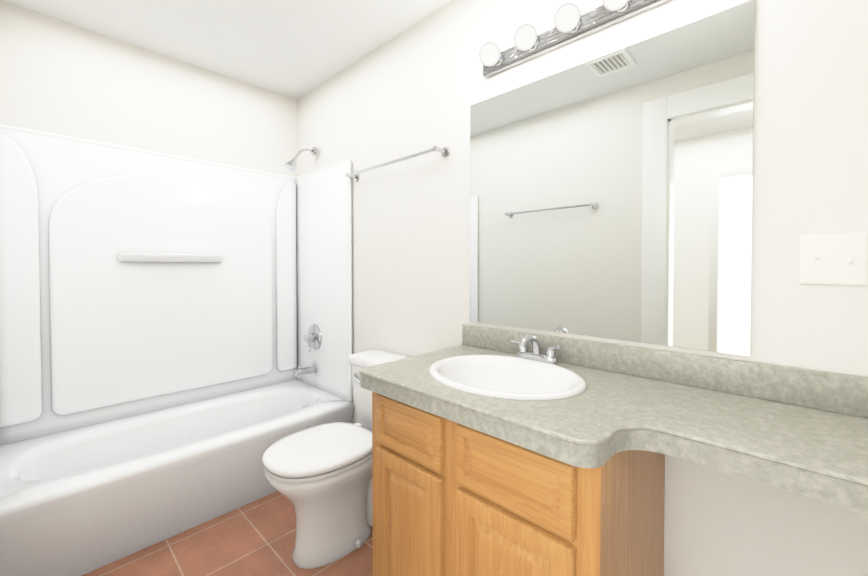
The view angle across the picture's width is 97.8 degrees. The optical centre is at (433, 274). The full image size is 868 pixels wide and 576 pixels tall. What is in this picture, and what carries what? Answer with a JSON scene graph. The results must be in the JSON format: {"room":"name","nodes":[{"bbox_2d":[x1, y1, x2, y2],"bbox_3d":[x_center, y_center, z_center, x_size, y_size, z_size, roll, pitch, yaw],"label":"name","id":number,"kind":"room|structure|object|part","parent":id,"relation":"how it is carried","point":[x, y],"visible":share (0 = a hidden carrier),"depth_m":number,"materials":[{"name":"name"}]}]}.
{"room":"bathroom","nodes":[
{"label":"bathroom","id":0,"kind":"room"},
{"bbox_2d":[0,0,296,176],"bbox_3d":[-1.588,-0.054,2.329,0.120,2.470,1.760,1,1,44],"label":"wall","id":1,"kind":"structure","parent":0,"point":[59,77],"depth_m":2.12,"materials":[{"name":"white paint"}]},
{"bbox_2d":[2,0,449,99],"bbox_3d":[-0.460,-1.295,1.230,3.240,0.050,1.760,1,1,44],"label":"ceiling","id":2,"kind":"structure","parent":0,"point":[296,49],"depth_m":1.98,"materials":[{"name":"white paint"}]},
{"bbox_2d":[82,491,372,575],"bbox_3d":[-0.460,1.225,1.273,3.240,0.050,1.760,1,1,44],"label":"floor","id":3,"kind":"structure","parent":0,"point":[256,537],"depth_m":1.62,"materials":[{"name":"tile"}]},
{"bbox_2d":[0,124,353,575],"bbox_3d":[-1.277,0.162,2.036,0.736,2.050,1.516,1,1,44],"label":"bathtub","id":4,"kind":"object","parent":3,"relation":"on","point":[175,342],"visible":0.98,"depth_m":2.04,"materials":[{"name":"plastic"}]},
{"bbox_3d":[-0.876,0.521,2.564,0.176,0.342,0.156,1,1,44],"label":"valve spout","id":5,"kind":"part","parent":4,"relation":"part of","materials":[{"name":"silver metal"}]},
{"bbox_2d":[262,350,408,568],"bbox_3d":[-0.395,0.812,1.740,0.500,0.760,0.741,1,1,44],"label":"toilet","id":6,"kind":"object","parent":3,"relation":"on","point":[319,477],"visible":0.65,"depth_m":1.57,"materials":[{"name":"ceramic"}]},
{"bbox_3d":[-0.480,0.757,1.650,0.392,0.051,0.495,1,1,44],"label":"lid","id":7,"kind":"part","parent":6,"relation":"part of","materials":[{"name":"ceramic"}]},
{"bbox_3d":[-0.489,0.773,1.641,0.388,0.019,0.462,1,1,44],"label":"seat","id":8,"kind":"part","parent":6,"relation":"part of","materials":[{"name":"ceramic"}]},
{"bbox_3d":[-0.396,0.535,1.936,0.092,0.035,0.028,1,1,44],"label":"handle","id":9,"kind":"part","parent":6,"relation":"part of","materials":[{"name":"silver metal"}]},
{"bbox_3d":[-0.219,0.628,1.921,0.476,0.309,0.200,1,1,44],"label":"tank","id":10,"kind":"part","parent":6,"relation":"part of","materials":[{"name":"ceramic"}]},
{"bbox_3d":[-0.219,0.451,1.918,0.500,0.044,0.218,1,1,44],"label":"tank lid","id":11,"kind":"part","parent":6,"relation":"part of","materials":[{"name":"ceramic"}]},
{"bbox_2d":[372,392,663,575],"bbox_3d":[0.458,0.798,1.048,1.368,0.812,0.563,1,1,44],"label":"bathroom vanity","id":12,"kind":"object","parent":3,"relation":"on","point":[500,452],"depth_m":1.00,"materials":[{"name":"brown wood"}]},
{"bbox_3d":[-0.084,0.488,1.185,0.300,0.166,0.020,1,1,44],"label":"drawer","id":13,"kind":"part","parent":12,"relation":"part of","materials":[{"name":"brown wood"}]},
{"bbox_3d":[-0.084,0.832,1.190,0.300,0.489,0.020,1,1,44],"label":"door","id":14,"kind":"part","parent":12,"relation":"part of","materials":[{"name":"brown wood"}]},
{"bbox_3d":[0.184,0.836,0.935,0.330,0.489,0.020,1,1,44],"label":"door","id":15,"kind":"part","parent":12,"relation":"part of","materials":[{"name":"brown wood"}]},
{"bbox_3d":[0.184,0.492,0.929,0.330,0.166,0.020,1,1,44],"label":"drawer","id":16,"kind":"part","parent":12,"relation":"part of","materials":[{"name":"brown wood"}]},
{"bbox_2d":[359,344,867,514],"bbox_3d":[0.436,0.376,1.041,1.400,0.085,0.594,1,1,44],"label":"countertop","id":17,"kind":"structure","parent":12,"relation":"on","point":[621,430],"depth_m":0.85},
{"bbox_2d":[399,348,610,415],"bbox_3d":[0.225,0.403,1.241,0.524,0.171,0.436,1,1,44],"label":"sink","id":18,"kind":"object","parent":17,"relation":"in","point":[543,386],"depth_m":1.32,"materials":[{"name":"white ceramic"}]},
{"bbox_2d":[507,332,566,363],"bbox_3d":[0.351,0.267,1.371,0.205,0.103,0.143,1,1,44],"label":"faucet","id":19,"kind":"object","parent":17,"relation":"on","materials":[{"name":"silver metal"}]},
{"bbox_2d":[297,0,867,575],"bbox_3d":[0.148,-0.045,1.801,3.120,2.470,0.126,1,1,44],"label":"wall","id":20,"kind":"structure","parent":0,"point":[423,84],"depth_m":1.21,"materials":[{"name":"white paint"}]},
{"bbox_2d":[345,146,449,181],"bbox_3d":[-0.233,-0.583,2.020,0.777,0.052,0.077,1,1,44],"label":"towel bar","id":21,"kind":"object","parent":20,"relation":"attached to","point":[444,151],"visible":1,"depth_m":1.91,"materials":[{"name":"silver metal"}]},
{"bbox_2d":[479,0,671,77],"bbox_3d":[0.470,-0.873,1.306,0.810,0.086,0.133,1,1,44],"label":"light bar","id":22,"kind":"object","parent":20,"relation":"attached to","point":[572,23],"visible":1,"depth_m":1.35,"materials":[{"name":"silver metal"}]},
{"bbox_3d":[0.222,-0.877,1.510,0.086,0.086,0.086,1,1,44],"label":"bulb","id":23,"kind":"part","parent":22,"relation":"part of","materials":[{"name":"white glass"}]},
{"bbox_3d":[0.338,-0.875,1.400,0.086,0.086,0.086,1,1,44],"label":"bulb","id":24,"kind":"part","parent":22,"relation":"part of","materials":[{"name":"white glass"}]},
{"bbox_3d":[0.453,-0.873,1.289,0.086,0.086,0.086,1,1,44],"label":"bulb","id":25,"kind":"part","parent":22,"relation":"part of","materials":[{"name":"white glass"}]},
{"bbox_3d":[0.569,-0.871,1.179,0.086,0.086,0.086,1,1,44],"label":"bulb","id":26,"kind":"part","parent":22,"relation":"part of","materials":[{"name":"white glass"}]},
{"bbox_3d":[0.514,-0.265,1.363,0.970,0.965,0.004,1,1,44],"label":"mirror","id":27,"kind":"part","parent":20,"relation":"part of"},
{"bbox_2d":[799,232,867,285],"bbox_3d":[0.970,-0.035,0.920,0.117,0.126,0.022,1,1,44],"label":"switch plate","id":28,"kind":"object","parent":20,"relation":"attached to","point":[834,259],"visible":1,"depth_m":0.92,"materials":[{"name":"white plastic"}]},
{"bbox_2d":[462,324,867,419],"bbox_3d":[0.637,0.283,1.245,1.393,0.095,0.019,1,1,44],"label":"backsplash","id":29,"kind":"structure","parent":0,"relation":"attached to","point":[829,391],"depth_m":1.08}
]}

